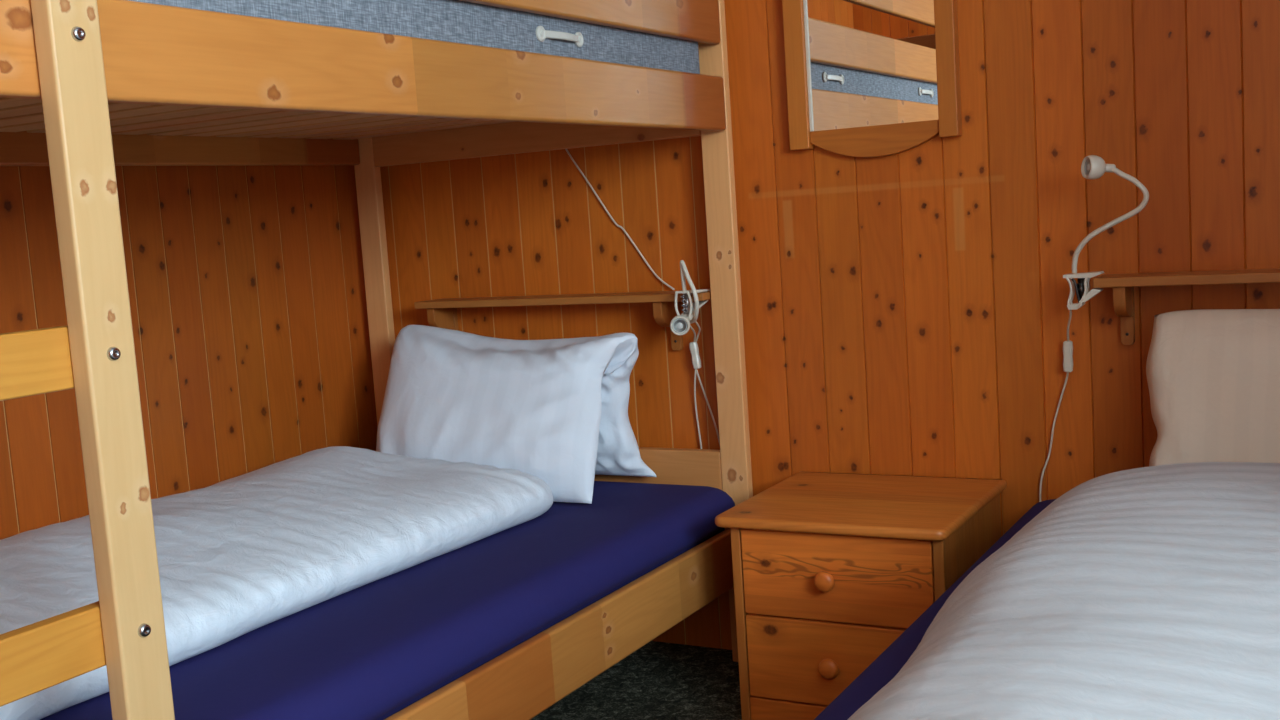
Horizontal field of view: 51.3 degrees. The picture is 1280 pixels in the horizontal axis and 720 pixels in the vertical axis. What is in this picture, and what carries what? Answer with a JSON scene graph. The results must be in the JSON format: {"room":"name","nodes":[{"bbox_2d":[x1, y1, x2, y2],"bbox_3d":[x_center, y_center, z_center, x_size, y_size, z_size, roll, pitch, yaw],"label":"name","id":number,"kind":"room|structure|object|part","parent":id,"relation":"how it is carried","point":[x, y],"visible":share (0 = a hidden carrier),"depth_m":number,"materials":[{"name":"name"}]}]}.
{"room":"bunk bedroom","nodes":[
{"label":"bunk bedroom","id":0,"kind":"room"},
{"bbox_2d":[0,165,377,539],"bbox_3d":[-1.565,-0.251,1.723,0.060,2.250,3.660,0,7,29],"label":"wall","id":1,"kind":"structure","parent":0,"point":[249,316],"depth_m":2.83,"materials":[{"name":"brown wood"}]},
{"bbox_2d":[531,641,741,719],"bbox_3d":[0.268,0.885,0.831,4.120,0.050,3.720,0,7,29],"label":"floor","id":2,"kind":"structure","parent":0,"point":[658,680],"depth_m":2.70,"materials":[{"name":"carpet"}]},
{"bbox_2d":[0,0,752,719],"bbox_3d":[-0.700,-0.001,2.082,1.016,1.560,2.055,0,7,29],"label":"bunk bed","id":3,"kind":"object","parent":2,"relation":"on","point":[89,88],"visible":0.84,"depth_m":1.87,"materials":[{"name":"brown wood"}]},
{"bbox_3d":[-1.158,-0.384,2.281,0.023,0.103,2.006,0,7,29],"label":"rail","id":4,"kind":"part","parent":3,"relation":"part of","materials":[{"name":"brown wood"}]},
{"bbox_3d":[-0.324,-0.387,1.814,0.023,0.107,2.006,0,7,29],"label":"rail","id":5,"kind":"part","parent":3,"relation":"part of","materials":[{"name":"brown wood"}]},
{"bbox_3d":[-0.625,-0.129,3.193,0.061,1.560,0.024,0,7,29],"label":"post","id":6,"kind":"part","parent":3,"relation":"part of","materials":[{"name":"brown wood"}]},
{"bbox_2d":[40,481,734,719],"bbox_3d":[-0.674,0.471,2.139,0.947,0.178,1.987,0,7,29],"label":"mattress","id":7,"kind":"object","parent":3,"relation":"on","point":[373,650],"visible":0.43,"depth_m":2.01,"materials":[{"name":"blue fabric"}]},
{"bbox_2d":[0,446,552,719],"bbox_3d":[-0.881,0.335,2.068,0.778,0.132,1.660,0,7,29],"label":"duvet","id":8,"kind":"object","parent":7,"relation":"on","point":[237,556],"visible":0.88,"depth_m":2.12,"materials":[{"name":"white fabric"}]},
{"bbox_2d":[376,325,656,503],"bbox_3d":[-0.275,0.095,2.844,0.601,0.346,0.332,0,7,29],"label":"pillow","id":9,"kind":"object","parent":7,"relation":"on","point":[554,411],"visible":0.89,"depth_m":2.75,"materials":[{"name":"white fabric"}]},
{"bbox_2d":[128,0,699,73],"bbox_3d":[-0.740,-0.477,2.033,0.938,0.131,1.975,0,7,29],"label":"mattress","id":10,"kind":"object","parent":3,"relation":"on","point":[456,21],"visible":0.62,"depth_m":1.99,"materials":[{"name":"grey fabric"}]},
{"bbox_3d":[-0.127,-0.530,2.180,0.012,0.025,0.141,0,7,29],"label":"handle","id":11,"kind":"part","parent":10,"relation":"part of","materials":[{"name":"fabric"}]},
{"bbox_3d":[-0.249,-0.512,2.926,0.858,0.111,0.024,0,7,29],"label":"head rail","id":12,"kind":"part","parent":3,"relation":"part of","materials":[{"name":"brown wood"}]},
{"bbox_3d":[-0.263,0.521,1.915,0.023,0.117,2.006,0,7,29],"label":"rail","id":13,"kind":"part","parent":3,"relation":"part of","materials":[{"name":"brown wood"}]},
{"bbox_3d":[-0.335,-0.552,1.796,0.022,0.098,2.006,0,7,29],"label":"guard rail","id":14,"kind":"part","parent":3,"relation":"part of","materials":[{"name":"brown wood"}]},
{"bbox_3d":[-0.197,0.269,3.013,0.858,0.154,0.024,0,7,29],"label":"head rail","id":15,"kind":"part","parent":3,"relation":"part of","materials":[{"name":"brown wood"}]},
{"bbox_3d":[0.177,-0.133,2.744,0.061,1.560,0.024,0,7,29],"label":"post","id":16,"kind":"part","parent":3,"relation":"part of","materials":[{"name":"brown wood"}]},
{"bbox_2d":[715,472,1006,719],"bbox_3d":[0.428,0.459,2.505,0.431,0.406,0.422,0,7,29],"label":"nightstand","id":17,"kind":"object","parent":2,"relation":"on","point":[830,570],"visible":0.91,"depth_m":2.37,"materials":[{"name":"brown wood"}]},
{"bbox_3d":[0.276,0.468,2.601,0.018,0.386,0.381,0,7,29],"label":"panel","id":18,"kind":"part","parent":17,"relation":"part of","materials":[{"name":"brown wood"}]},
{"bbox_3d":[0.363,0.650,2.372,0.356,0.064,0.019,0,7,29],"label":"rail","id":19,"kind":"part","parent":17,"relation":"part of","materials":[{"name":"brown wood"}]},
{"bbox_3d":[0.323,0.386,2.326,0.037,0.037,0.030,0,7,29],"label":"knob","id":20,"kind":"part","parent":17,"relation":"part of","materials":[{"name":"brown wood"}]},
{"bbox_3d":[0.360,0.538,2.368,0.352,0.152,0.041,0,7,29],"label":"drawer","id":21,"kind":"part","parent":17,"relation":"part of","materials":[{"name":"brown wood"}]},
{"bbox_3d":[0.334,0.542,2.344,0.037,0.037,0.030,0,7,29],"label":"knob","id":22,"kind":"part","parent":17,"relation":"part of","materials":[{"name":"brown wood"}]},
{"bbox_3d":[0.350,0.380,2.350,0.352,0.157,0.041,0,7,29],"label":"drawer","id":23,"kind":"part","parent":17,"relation":"part of","materials":[{"name":"brown wood"}]},
{"bbox_3d":[0.603,0.467,2.418,0.019,0.386,0.381,0,7,29],"label":"panel","id":24,"kind":"part","parent":17,"relation":"part of","materials":[{"name":"brown wood"}]},
{"bbox_3d":[0.661,0.657,1.421,0.870,0.220,2.020,0,7,29],"label":"bed","id":25,"kind":"object","parent":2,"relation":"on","visible":0},
{"bbox_2d":[814,499,1055,719],"bbox_3d":[0.647,0.464,1.411,0.903,0.165,2.060,0,7,29],"label":"mattress","id":26,"kind":"object","parent":25,"relation":"on","point":[884,668],"visible":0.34,"depth_m":1.68,"materials":[{"name":"blue fabric"}]},
{"bbox_2d":[848,462,1279,719],"bbox_3d":[0.604,0.313,1.286,0.835,0.167,1.740,0,7,29],"label":"duvet","id":27,"kind":"object","parent":26,"relation":"on","point":[1151,592],"visible":1,"depth_m":1.31,"materials":[{"name":"white fabric"}]},
{"bbox_2d":[1146,309,1279,465],"bbox_3d":[1.140,0.092,2.111,0.644,0.347,0.199,0,7,29],"label":"pillow","id":28,"kind":"object","parent":26,"relation":"on","point":[1213,375],"visible":0.7,"depth_m":2.18,"materials":[{"name":"white fabric"}]},
{"bbox_2d":[380,0,1279,649],"bbox_3d":[0.463,-0.487,2.633,2.590,2.250,0.060,0,7,29],"label":"wall","id":29,"kind":"structure","parent":0,"point":[906,313],"depth_m":2.59,"materials":[{"name":"brown wood"}]},
{"bbox_2d":[414,291,710,350],"bbox_3d":[-0.170,-0.078,2.955,0.747,0.128,0.100,0,7,29],"label":"wall shelf","id":30,"kind":"object","parent":29,"relation":"attached to","point":[441,313],"visible":0.69,"depth_m":2.90,"materials":[{"name":"brown wood"}]},
{"bbox_2d":[670,260,719,448],"bbox_3d":[0.120,0.039,2.777,0.065,0.500,0.156,-2,7,18],"label":"reading lamp","id":31,"kind":"object","parent":30,"relation":"attached to","point":[680,324],"visible":0.91,"depth_m":2.71,"materials":[{"name":"white plastic"}]},
{"bbox_2d":[689,342,701,368],"bbox_3d":[0.118,-0.010,2.834,0.023,0.059,0.014,0,7,29],"label":"switch","id":32,"kind":"object","parent":31,"relation":"attached to","point":[694,350],"depth_m":2.83,"materials":[{"name":"white plastic"}]},
{"bbox_3d":[0.117,0.096,2.798,0.064,0.383,0.123,0,7,29],"label":"cord","id":33,"kind":"part","parent":31,"relation":"part of","materials":[{"name":"plastic"}]},
{"bbox_2d":[565,149,674,289],"bbox_3d":[-0.072,-0.362,2.909,0.309,0.430,0.009,0,7,30],"label":"cable","id":34,"kind":"object","parent":29,"relation":"attached to","point":[567,151],"visible":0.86,"depth_m":2.91,"materials":[{"name":"plastic"}]},
{"bbox_2d":[782,0,961,156],"bbox_3d":[0.436,-0.704,2.563,0.342,0.622,0.030,0,7,29],"label":"wall mirror","id":35,"kind":"object","parent":29,"relation":"attached to","point":[865,78],"visible":1,"depth_m":2.58,"materials":[{"name":"brown wood"}]},
{"bbox_2d":[807,0,938,130],"bbox_3d":[0.443,-0.694,2.562,0.256,0.482,0.008,0,7,29],"label":"mirror glass","id":36,"kind":"object","parent":35,"relation":"on","point":[873,65],"depth_m":2.57,"materials":[{"name":"silver mirror"}]},
{"bbox_2d":[1093,268,1279,344],"bbox_3d":[1.201,-0.088,2.186,0.860,0.129,0.100,0,7,29],"label":"wall shelf","id":37,"kind":"object","parent":29,"relation":"attached to","point":[1123,285],"visible":1,"depth_m":2.31,"materials":[{"name":"brown wood"}]},
{"bbox_2d":[1039,155,1148,501],"bbox_3d":[0.798,0.127,2.406,0.084,0.978,0.262,-7,7,-26],"label":"reading lamp","id":38,"kind":"object","parent":37,"relation":"attached to","point":[1093,166],"visible":0.94,"depth_m":2.35,"materials":[{"name":"white plastic"}]},
{"bbox_3d":[0.790,0.252,2.485,0.047,0.713,0.127,-6,7,-21],"label":"cord","id":39,"kind":"part","parent":38,"relation":"part of","materials":[{"name":"plastic"}]},
{"bbox_2d":[1063,341,1072,371],"bbox_3d":[0.791,-0.006,2.462,0.018,0.058,0.014,0,7,29],"label":"switch","id":40,"kind":"object","parent":38,"relation":"attached to","point":[1067,345],"depth_m":2.46,"materials":[{"name":"white plastic"}]}
]}

